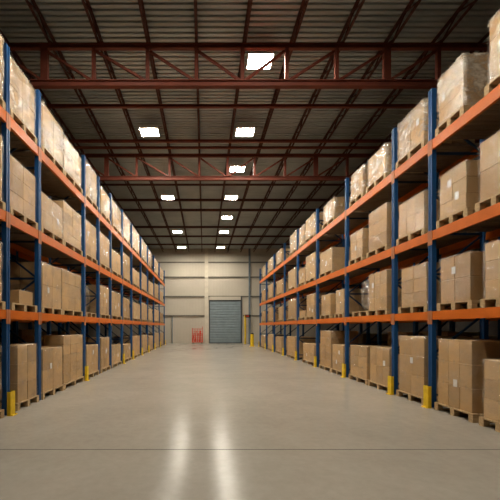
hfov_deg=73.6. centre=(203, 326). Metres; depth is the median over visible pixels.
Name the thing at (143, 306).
stack
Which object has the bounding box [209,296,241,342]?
door
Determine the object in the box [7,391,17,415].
guard
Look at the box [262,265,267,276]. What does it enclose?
stack
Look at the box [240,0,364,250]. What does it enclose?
joist
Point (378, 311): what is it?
pallet
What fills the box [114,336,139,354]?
stack
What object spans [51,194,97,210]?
pallet
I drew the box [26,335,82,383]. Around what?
stack
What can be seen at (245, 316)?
post
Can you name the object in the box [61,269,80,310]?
stack
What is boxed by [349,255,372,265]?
pallet
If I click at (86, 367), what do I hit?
guard
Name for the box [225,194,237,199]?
ceiling light
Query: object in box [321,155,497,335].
wall
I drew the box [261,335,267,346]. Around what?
stack
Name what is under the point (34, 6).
joist
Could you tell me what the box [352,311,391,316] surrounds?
pallet
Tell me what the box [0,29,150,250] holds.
joist
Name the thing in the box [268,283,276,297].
stack
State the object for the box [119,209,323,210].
roof beam
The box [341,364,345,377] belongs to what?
guard
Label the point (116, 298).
stack
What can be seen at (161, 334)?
stack
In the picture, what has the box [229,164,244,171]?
ceiling light
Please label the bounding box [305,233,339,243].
pallet
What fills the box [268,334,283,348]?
stack
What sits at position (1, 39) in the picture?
stack
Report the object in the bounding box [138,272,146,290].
stack
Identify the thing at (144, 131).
diffuser
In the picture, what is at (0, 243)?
stack
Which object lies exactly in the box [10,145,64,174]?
pallet
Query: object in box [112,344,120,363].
stack
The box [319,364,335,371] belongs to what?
pallet
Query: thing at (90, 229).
stack
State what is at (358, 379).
pallet
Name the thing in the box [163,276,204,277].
trim
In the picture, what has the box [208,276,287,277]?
trim
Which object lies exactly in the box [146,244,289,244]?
roof beam
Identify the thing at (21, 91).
stack
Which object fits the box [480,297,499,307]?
pallet
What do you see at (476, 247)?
rack
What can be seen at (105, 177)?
roof truss
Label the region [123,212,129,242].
stack
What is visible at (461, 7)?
joist
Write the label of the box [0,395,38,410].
pallet
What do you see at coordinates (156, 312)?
stack
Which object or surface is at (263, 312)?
stack
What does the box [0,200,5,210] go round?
pallet
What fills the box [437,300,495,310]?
pallet
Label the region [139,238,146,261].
stack
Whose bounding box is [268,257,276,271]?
stack
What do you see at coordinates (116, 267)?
stack
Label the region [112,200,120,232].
stack
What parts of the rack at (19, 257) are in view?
post, post, post, post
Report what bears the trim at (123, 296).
attached to the wall at (182, 325)
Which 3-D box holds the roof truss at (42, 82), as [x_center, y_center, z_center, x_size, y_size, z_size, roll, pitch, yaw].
[1.000,-6.809,8.600,20.000,1.118,0.130,0,0,0]
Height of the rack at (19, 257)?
4.600 m
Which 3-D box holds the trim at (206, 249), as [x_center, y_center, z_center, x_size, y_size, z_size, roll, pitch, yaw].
[0.240,-3.050,32.430,0.360,9.300,0.140,0,0,0]
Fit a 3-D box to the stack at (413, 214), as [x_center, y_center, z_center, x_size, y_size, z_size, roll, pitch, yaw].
[5.020,-2.440,7.235,1.022,0.790,0.912,0,0,0]
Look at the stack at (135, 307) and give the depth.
17.29 m
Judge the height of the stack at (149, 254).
0.989 m
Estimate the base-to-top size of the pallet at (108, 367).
0.144 m
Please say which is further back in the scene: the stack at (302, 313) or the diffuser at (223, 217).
the diffuser at (223, 217)
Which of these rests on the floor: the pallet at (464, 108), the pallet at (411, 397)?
the pallet at (411, 397)
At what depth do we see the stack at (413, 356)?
7.05 m
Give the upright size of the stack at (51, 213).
0.790 m
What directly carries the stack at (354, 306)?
on the pallet at (339, 315)
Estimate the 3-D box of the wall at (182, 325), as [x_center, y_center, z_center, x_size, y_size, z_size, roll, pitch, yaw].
[1.000,-3.100,32.625,20.600,9.400,0.250,0,0,0]
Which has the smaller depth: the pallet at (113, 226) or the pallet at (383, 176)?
the pallet at (383, 176)
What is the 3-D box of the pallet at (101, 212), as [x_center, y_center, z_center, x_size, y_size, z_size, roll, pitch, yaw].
[-4.080,-3.953,12.012,1.040,0.144,1.145,0,0,0]
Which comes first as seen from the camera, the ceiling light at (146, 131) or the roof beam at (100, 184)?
the ceiling light at (146, 131)
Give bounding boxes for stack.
[0,36,3,97]
[0,135,1,199]
[0,243,0,300]
[0,262,60,308]
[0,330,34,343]
[0,344,35,402]
[10,57,35,133]
[10,155,34,220]
[10,290,32,304]
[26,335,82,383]
[30,192,61,237]
[34,102,63,167]
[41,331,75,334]
[41,347,61,392]
[53,201,80,249]
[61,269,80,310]
[63,135,80,186]
[80,162,96,203]
[86,220,95,258]
[86,285,108,314]
[86,337,108,368]
[86,344,97,373]
[100,187,109,219]
[100,232,108,266]
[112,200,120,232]
[112,249,120,274]
[112,291,120,315]
[112,343,130,358]
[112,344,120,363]
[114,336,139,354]
[116,252,129,279]
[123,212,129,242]
[123,298,128,316]
[126,335,146,351]
[129,302,139,318]
[132,225,138,252]
[132,268,138,285]
[137,303,146,319]
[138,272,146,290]
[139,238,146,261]
[141,333,158,345]
[145,281,152,294]
[148,250,151,266]
[148,309,151,319]
[148,336,152,348]
[151,258,157,273]
[151,309,158,320]
[154,283,157,297]
[160,268,162,279]
[160,333,162,343]
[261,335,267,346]
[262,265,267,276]
[262,289,267,299]
[262,311,268,320]
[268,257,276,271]
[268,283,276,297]
[268,307,278,319]
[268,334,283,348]
[276,337,287,351]
[277,248,289,263]
[277,279,290,293]
[279,306,288,318]
[287,336,314,355]
[288,268,301,288]
[288,298,306,317]
[290,230,296,252]
[299,224,305,244]
[299,267,305,283]
[300,310,306,316]
[303,343,319,362]
[305,213,323,240]
[306,252,322,279]
[307,294,324,316]
[320,247,354,273]
[320,331,357,367]
[322,294,335,314]
[324,197,354,223]
[333,344,350,371]
[336,289,368,313]
[350,165,367,200]
[351,228,368,259]
[351,345,386,378]
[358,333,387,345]
[367,143,421,187]
[369,202,404,251]
[369,270,401,309]
[370,346,399,386]
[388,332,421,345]
[398,99,468,160]
[399,191,446,237]
[399,336,470,397]
[402,263,440,306]
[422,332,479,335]
[437,53,489,126]
[438,339,499,412]
[440,160,480,219]
[441,251,486,302]
[460,336,497,338]
[480,131,499,200]
[484,360,499,421]
[485,240,499,297]
[489,11,499,84]
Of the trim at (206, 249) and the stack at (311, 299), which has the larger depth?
the trim at (206, 249)
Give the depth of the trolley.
30.94 m
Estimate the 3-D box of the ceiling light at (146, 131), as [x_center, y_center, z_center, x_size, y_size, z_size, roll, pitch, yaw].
[-2.020,-7.460,12.250,0.680,0.480,0.540,0,0,0]
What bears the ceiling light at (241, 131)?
hanging from the ceiling
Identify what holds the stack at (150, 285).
on the pallet
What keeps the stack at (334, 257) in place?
on the pallet at (331, 270)
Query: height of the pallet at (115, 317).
0.144 m
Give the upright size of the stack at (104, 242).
1.090 m
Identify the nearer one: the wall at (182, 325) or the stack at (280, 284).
the stack at (280, 284)
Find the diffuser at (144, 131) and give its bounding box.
[140,128,158,135]
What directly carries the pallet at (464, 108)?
on the rack at (481, 121)
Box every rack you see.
[0,43,164,415]
[0,249,106,343]
[259,84,499,407]
[321,237,499,343]
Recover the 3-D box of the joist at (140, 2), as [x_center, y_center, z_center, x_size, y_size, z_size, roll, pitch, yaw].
[-1.470,-7.518,12.747,0.080,0.295,39.506,0,0,0]
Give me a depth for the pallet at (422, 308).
7.11 m
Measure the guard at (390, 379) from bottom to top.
0.430 m
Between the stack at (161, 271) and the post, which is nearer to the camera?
the stack at (161, 271)
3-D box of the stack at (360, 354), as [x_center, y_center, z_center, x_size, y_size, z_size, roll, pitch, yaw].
[5.000,0.996,9.660,1.022,0.921,1.062,0,0,0]
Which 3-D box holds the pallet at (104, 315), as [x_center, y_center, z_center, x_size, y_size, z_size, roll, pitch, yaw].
[-4.080,-0.383,11.950,1.040,0.144,1.160,0,0,0]
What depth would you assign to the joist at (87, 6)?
10.37 m
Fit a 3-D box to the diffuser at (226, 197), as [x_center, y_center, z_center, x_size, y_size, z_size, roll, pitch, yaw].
[1.520,-7.234,18.450,0.640,0.012,0.500,0,0,0]
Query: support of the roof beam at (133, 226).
attached to the wall at (21, 326)
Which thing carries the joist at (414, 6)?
on the roof beam at (74, 147)
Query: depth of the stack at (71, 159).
8.95 m
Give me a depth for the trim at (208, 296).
32.47 m
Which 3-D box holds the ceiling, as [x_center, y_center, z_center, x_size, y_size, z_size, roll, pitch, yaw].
[1.000,-7.755,12.795,20.400,0.110,39.990,0,0,0]
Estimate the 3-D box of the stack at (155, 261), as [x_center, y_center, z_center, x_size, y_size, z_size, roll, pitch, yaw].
[-4.080,-4.521,24.825,1.022,0.989,1.932,0,0,0]
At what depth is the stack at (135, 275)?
17.30 m
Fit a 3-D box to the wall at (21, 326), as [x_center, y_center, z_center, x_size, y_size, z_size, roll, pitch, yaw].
[-9.125,-3.100,12.750,0.250,9.400,39.500,0,0,0]
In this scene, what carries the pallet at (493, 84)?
on the rack at (481, 121)
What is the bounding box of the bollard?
[250,333,253,345]
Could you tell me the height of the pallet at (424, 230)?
0.144 m
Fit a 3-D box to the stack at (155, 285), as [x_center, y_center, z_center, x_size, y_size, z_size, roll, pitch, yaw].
[-4.080,-2.720,25.005,1.022,0.989,1.792,0,0,0]
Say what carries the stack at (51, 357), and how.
on the pallet at (61, 387)
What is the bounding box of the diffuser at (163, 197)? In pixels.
[162,196,173,198]
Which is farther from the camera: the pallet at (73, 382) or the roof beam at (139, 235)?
the roof beam at (139, 235)
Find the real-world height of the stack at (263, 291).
0.769 m
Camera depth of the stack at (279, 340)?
19.46 m
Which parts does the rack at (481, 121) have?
post, post, upright frame, post, post, upright frame, post, upright frame, post, post, upright frame, post, post, upright frame, post, post, upright frame, post, post, upright frame, post, post, upright frame, post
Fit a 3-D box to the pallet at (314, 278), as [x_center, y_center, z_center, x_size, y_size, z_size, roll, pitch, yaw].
[5.020,-1.973,14.095,1.040,0.144,1.270,0,0,0]
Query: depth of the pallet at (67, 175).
9.02 m
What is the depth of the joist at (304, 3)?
10.65 m
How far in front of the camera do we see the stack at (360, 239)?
9.57 m
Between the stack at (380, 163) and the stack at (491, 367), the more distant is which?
the stack at (380, 163)
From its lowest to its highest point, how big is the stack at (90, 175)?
1.060 m
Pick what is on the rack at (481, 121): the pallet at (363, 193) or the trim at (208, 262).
the pallet at (363, 193)
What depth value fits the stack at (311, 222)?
13.77 m
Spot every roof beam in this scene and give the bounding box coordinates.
[45,104,417,108]
[67,139,479,142]
[72,146,381,148]
[100,184,350,185]
[112,199,331,200]
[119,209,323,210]
[133,226,301,227]
[139,235,290,236]
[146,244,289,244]
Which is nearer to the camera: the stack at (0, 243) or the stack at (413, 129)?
the stack at (0, 243)
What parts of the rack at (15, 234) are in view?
post, upright frame, post, post, upright frame, post, upright frame, post, upright frame, post, upright frame, post, upright frame, post, post, upright frame, post, upright frame, post, post, post, post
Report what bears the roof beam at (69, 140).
attached to the wall at (21, 326)
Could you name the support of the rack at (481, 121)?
on the floor
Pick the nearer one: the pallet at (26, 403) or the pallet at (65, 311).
the pallet at (26, 403)
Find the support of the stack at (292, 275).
on the pallet
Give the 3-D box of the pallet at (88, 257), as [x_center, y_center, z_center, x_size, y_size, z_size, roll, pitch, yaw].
[-4.080,-2.153,10.492,1.040,0.144,1.095,0,0,0]
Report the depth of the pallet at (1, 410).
5.80 m
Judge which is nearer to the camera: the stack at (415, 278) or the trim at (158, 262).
the stack at (415, 278)
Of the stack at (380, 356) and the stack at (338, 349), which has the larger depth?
the stack at (338, 349)
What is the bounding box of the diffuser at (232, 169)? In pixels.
[230,167,244,171]
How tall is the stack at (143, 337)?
0.990 m
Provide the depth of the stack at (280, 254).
19.30 m
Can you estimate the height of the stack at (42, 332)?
1.314 m
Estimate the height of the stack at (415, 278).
0.880 m
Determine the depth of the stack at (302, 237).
15.18 m
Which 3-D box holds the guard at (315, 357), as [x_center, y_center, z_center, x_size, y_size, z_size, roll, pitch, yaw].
[4.425,1.385,13.200,0.110,0.430,0.160,0,0,0]
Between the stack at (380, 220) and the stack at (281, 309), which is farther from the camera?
the stack at (281, 309)
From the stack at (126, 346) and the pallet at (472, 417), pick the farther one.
the stack at (126, 346)
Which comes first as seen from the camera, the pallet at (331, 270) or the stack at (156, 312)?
the pallet at (331, 270)
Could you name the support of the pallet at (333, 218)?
on the rack at (481, 121)
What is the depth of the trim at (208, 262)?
32.40 m
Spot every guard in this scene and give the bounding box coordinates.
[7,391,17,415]
[85,366,89,380]
[313,356,316,366]
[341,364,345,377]
[386,376,393,394]
[421,385,431,407]
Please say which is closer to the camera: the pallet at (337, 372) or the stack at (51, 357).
the stack at (51, 357)
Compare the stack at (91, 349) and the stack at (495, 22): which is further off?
the stack at (91, 349)
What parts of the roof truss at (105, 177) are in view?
web post, web post, web post, web post, web post, web post, web post, web post, web post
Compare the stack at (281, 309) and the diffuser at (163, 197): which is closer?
the diffuser at (163, 197)
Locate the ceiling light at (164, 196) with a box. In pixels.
[161,189,173,199]
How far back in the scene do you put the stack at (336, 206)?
11.49 m
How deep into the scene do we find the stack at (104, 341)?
11.85 m
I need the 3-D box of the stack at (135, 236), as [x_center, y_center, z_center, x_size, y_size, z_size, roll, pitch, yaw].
[-4.080,-4.571,17.358,1.022,1.089,1.865,0,0,0]
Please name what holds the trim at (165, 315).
attached to the wall at (182, 325)
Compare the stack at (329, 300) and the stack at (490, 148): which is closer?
the stack at (490, 148)
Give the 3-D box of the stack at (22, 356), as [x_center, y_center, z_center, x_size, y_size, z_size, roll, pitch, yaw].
[-4.060,0.896,6.685,1.022,1.121,0.752,0,0,0]
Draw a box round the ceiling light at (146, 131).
[139,120,159,136]
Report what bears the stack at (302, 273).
on the pallet
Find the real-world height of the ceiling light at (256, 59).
0.480 m
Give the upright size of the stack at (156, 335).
1.020 m
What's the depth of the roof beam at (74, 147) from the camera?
13.45 m
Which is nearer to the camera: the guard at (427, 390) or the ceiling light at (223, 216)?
the guard at (427, 390)
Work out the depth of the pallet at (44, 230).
7.77 m
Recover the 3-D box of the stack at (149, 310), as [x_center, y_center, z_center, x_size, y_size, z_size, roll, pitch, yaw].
[-4.080,-0.836,22.190,1.022,0.759,1.382,0,0,0]
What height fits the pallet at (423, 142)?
0.144 m
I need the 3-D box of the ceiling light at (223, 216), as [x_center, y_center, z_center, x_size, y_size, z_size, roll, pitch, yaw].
[1.520,-7.460,21.800,0.680,0.480,0.540,0,0,0]
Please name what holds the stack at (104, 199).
on the pallet at (101, 212)
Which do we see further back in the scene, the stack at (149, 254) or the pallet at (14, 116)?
the stack at (149, 254)
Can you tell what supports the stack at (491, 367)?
on the pallet at (485, 422)
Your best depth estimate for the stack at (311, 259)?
13.92 m
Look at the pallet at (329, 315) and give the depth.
12.24 m
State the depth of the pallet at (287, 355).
17.07 m
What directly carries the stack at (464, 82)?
on the pallet at (464, 108)
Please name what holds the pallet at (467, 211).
on the rack at (481, 121)
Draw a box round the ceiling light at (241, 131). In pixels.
[235,120,254,136]
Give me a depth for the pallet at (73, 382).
9.08 m
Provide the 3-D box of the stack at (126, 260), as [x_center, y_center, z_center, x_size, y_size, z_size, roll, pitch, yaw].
[-4.080,-2.795,15.325,1.022,1.140,1.312,0,0,0]
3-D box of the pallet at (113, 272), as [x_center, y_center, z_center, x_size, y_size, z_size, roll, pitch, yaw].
[-4.080,-2.153,13.560,1.040,0.144,1.420,0,0,0]
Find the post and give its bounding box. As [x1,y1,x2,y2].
[244,315,250,343]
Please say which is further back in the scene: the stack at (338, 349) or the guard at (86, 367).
the stack at (338, 349)
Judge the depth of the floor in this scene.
4.69 m
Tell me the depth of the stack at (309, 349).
14.11 m
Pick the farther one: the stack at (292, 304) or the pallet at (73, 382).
the stack at (292, 304)
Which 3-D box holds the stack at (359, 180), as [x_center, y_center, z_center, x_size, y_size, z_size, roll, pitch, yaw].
[5.020,-4.245,9.795,1.022,0.800,0.792,0,0,0]
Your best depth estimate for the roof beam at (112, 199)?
18.95 m
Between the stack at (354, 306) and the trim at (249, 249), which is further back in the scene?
the trim at (249, 249)
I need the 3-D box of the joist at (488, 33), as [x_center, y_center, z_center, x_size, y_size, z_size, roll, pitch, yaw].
[7.420,-7.518,12.747,0.080,0.295,39.506,0,0,0]
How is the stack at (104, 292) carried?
on the pallet
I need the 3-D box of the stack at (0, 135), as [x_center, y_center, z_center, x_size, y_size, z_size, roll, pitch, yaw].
[-4.080,-2.820,5.660,1.022,1.190,0.482,0,0,0]
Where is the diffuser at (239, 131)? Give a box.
[236,128,254,135]
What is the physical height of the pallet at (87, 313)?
0.144 m
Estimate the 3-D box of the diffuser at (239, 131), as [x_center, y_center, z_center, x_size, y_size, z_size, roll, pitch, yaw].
[1.520,-7.234,12.250,0.640,0.012,0.500,0,0,0]
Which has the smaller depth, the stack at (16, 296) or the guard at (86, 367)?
the stack at (16, 296)
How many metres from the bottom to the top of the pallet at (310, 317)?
0.144 m
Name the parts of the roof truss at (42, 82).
web post, web post, web post, web post, web post, web post, web post, web post, web post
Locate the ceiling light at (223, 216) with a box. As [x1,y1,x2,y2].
[222,215,232,218]
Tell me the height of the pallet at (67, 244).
0.144 m
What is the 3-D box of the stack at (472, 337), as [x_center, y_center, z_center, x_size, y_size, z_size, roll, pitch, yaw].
[6.450,0.823,7.400,1.022,1.264,1.042,0,0,0]
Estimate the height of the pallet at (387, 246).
0.144 m
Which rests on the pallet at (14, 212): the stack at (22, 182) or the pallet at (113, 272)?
the stack at (22, 182)
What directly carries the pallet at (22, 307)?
on the rack at (15, 234)
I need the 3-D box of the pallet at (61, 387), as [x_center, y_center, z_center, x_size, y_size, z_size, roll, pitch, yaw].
[-4.060,1.528,7.803,1.040,0.144,1.107,0,0,0]
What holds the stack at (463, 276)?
on the pallet at (468, 304)
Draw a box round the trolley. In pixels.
[192,326,202,341]
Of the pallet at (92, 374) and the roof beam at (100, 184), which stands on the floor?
the pallet at (92, 374)
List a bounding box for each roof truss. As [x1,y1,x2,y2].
[7,43,489,88]
[77,153,374,180]
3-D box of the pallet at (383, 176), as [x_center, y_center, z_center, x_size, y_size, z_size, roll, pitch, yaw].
[5.020,-3.773,8.680,1.040,0.144,0.980,0,0,0]
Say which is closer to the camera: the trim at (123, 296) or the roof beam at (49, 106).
the roof beam at (49, 106)
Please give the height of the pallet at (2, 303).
0.144 m
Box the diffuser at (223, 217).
[222,216,231,218]
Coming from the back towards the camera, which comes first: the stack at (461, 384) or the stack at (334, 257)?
the stack at (334, 257)
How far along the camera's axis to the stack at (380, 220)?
8.43 m
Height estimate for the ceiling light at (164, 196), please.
0.480 m
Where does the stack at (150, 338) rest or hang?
on the pallet
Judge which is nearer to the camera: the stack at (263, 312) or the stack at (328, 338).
the stack at (328, 338)
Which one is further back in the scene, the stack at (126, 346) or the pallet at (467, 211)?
the stack at (126, 346)
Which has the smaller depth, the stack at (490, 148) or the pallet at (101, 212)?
the stack at (490, 148)
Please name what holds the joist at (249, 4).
on the roof truss at (42, 82)
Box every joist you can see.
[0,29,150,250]
[25,0,163,250]
[81,0,176,250]
[138,0,188,250]
[194,0,201,247]
[214,0,252,249]
[227,0,308,250]
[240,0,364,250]
[253,0,421,251]
[266,0,477,251]
[279,30,489,249]
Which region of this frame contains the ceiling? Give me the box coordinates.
[0,0,499,248]
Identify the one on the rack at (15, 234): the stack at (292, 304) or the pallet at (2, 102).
the pallet at (2, 102)
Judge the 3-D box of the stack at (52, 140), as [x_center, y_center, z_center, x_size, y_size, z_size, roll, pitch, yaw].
[-4.080,-4.530,7.875,1.022,1.010,1.112,0,0,0]
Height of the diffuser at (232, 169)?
0.012 m
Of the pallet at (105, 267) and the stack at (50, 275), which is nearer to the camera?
the stack at (50, 275)
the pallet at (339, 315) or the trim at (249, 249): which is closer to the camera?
the pallet at (339, 315)
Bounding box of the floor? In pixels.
[0,343,499,499]
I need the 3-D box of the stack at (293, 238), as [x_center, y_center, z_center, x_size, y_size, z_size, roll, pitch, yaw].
[5.020,-4.306,16.765,1.022,0.919,1.212,0,0,0]
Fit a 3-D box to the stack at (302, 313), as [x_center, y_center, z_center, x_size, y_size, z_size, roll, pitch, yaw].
[5.020,-0.610,15.210,1.022,0.310,0.942,0,0,0]
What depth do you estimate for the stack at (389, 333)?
10.06 m
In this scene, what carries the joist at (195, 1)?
on the roof truss at (42, 82)
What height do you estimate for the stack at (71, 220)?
1.030 m
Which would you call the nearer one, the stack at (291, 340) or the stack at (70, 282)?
the stack at (70, 282)
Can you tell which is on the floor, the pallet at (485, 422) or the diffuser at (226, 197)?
the pallet at (485, 422)
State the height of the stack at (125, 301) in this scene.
0.880 m
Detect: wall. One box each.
[0,290,112,342]
[113,249,315,342]
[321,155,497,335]
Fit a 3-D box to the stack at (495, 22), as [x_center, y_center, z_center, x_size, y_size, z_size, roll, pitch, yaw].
[5.020,-4.355,4.970,1.022,1.020,0.582,0,0,0]
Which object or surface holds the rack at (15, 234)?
on the floor
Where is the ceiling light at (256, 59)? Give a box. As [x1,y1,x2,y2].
[246,51,273,68]
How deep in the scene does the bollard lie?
27.19 m
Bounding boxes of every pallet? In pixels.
[0,97,5,110]
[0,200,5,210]
[0,301,5,309]
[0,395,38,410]
[0,409,3,418]
[10,108,36,144]
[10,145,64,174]
[10,206,37,229]
[10,302,36,311]
[15,306,62,314]
[30,384,63,399]
[41,226,63,244]
[44,309,82,315]
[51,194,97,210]
[57,240,82,255]
[64,376,83,389]
[65,170,82,194]
[67,312,95,317]
[78,211,110,224]
[78,370,98,379]
[86,254,97,264]
[87,314,109,318]
[93,262,110,271]
[100,365,110,372]
[101,315,121,319]
[112,224,121,236]
[112,270,121,278]
[286,354,302,358]
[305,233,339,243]
[305,277,315,283]
[306,316,328,319]
[319,269,339,277]
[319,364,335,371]
[320,314,333,318]
[322,216,338,229]
[331,368,353,376]
[334,313,365,317]
[349,191,365,206]
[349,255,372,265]
[349,374,376,384]
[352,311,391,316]
[366,172,422,193]
[366,244,391,257]
[367,309,418,315]
[368,380,398,392]
[396,139,474,168]
[396,227,474,245]
[396,389,437,404]
[398,304,460,313]
[434,402,492,422]
[435,105,473,136]
[436,207,486,228]
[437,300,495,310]
[475,193,499,211]
[479,416,499,432]
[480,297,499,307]
[484,75,499,96]
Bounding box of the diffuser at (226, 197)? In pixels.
[225,196,236,198]
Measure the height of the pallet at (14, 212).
0.144 m
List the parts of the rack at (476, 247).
post, post, upright frame, post, post, post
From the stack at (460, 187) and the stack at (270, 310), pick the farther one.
the stack at (270, 310)
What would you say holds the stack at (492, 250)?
on the pallet at (484, 303)
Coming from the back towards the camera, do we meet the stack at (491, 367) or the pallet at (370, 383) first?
the pallet at (370, 383)
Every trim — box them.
[123,296,204,296]
[158,262,204,262]
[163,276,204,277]
[165,315,204,315]
[205,248,207,342]
[208,262,267,262]
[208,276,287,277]
[208,296,306,296]
[248,248,250,342]
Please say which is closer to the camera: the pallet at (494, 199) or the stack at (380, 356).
the pallet at (494, 199)
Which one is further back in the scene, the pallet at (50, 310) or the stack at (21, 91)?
the pallet at (50, 310)
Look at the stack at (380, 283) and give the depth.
8.38 m

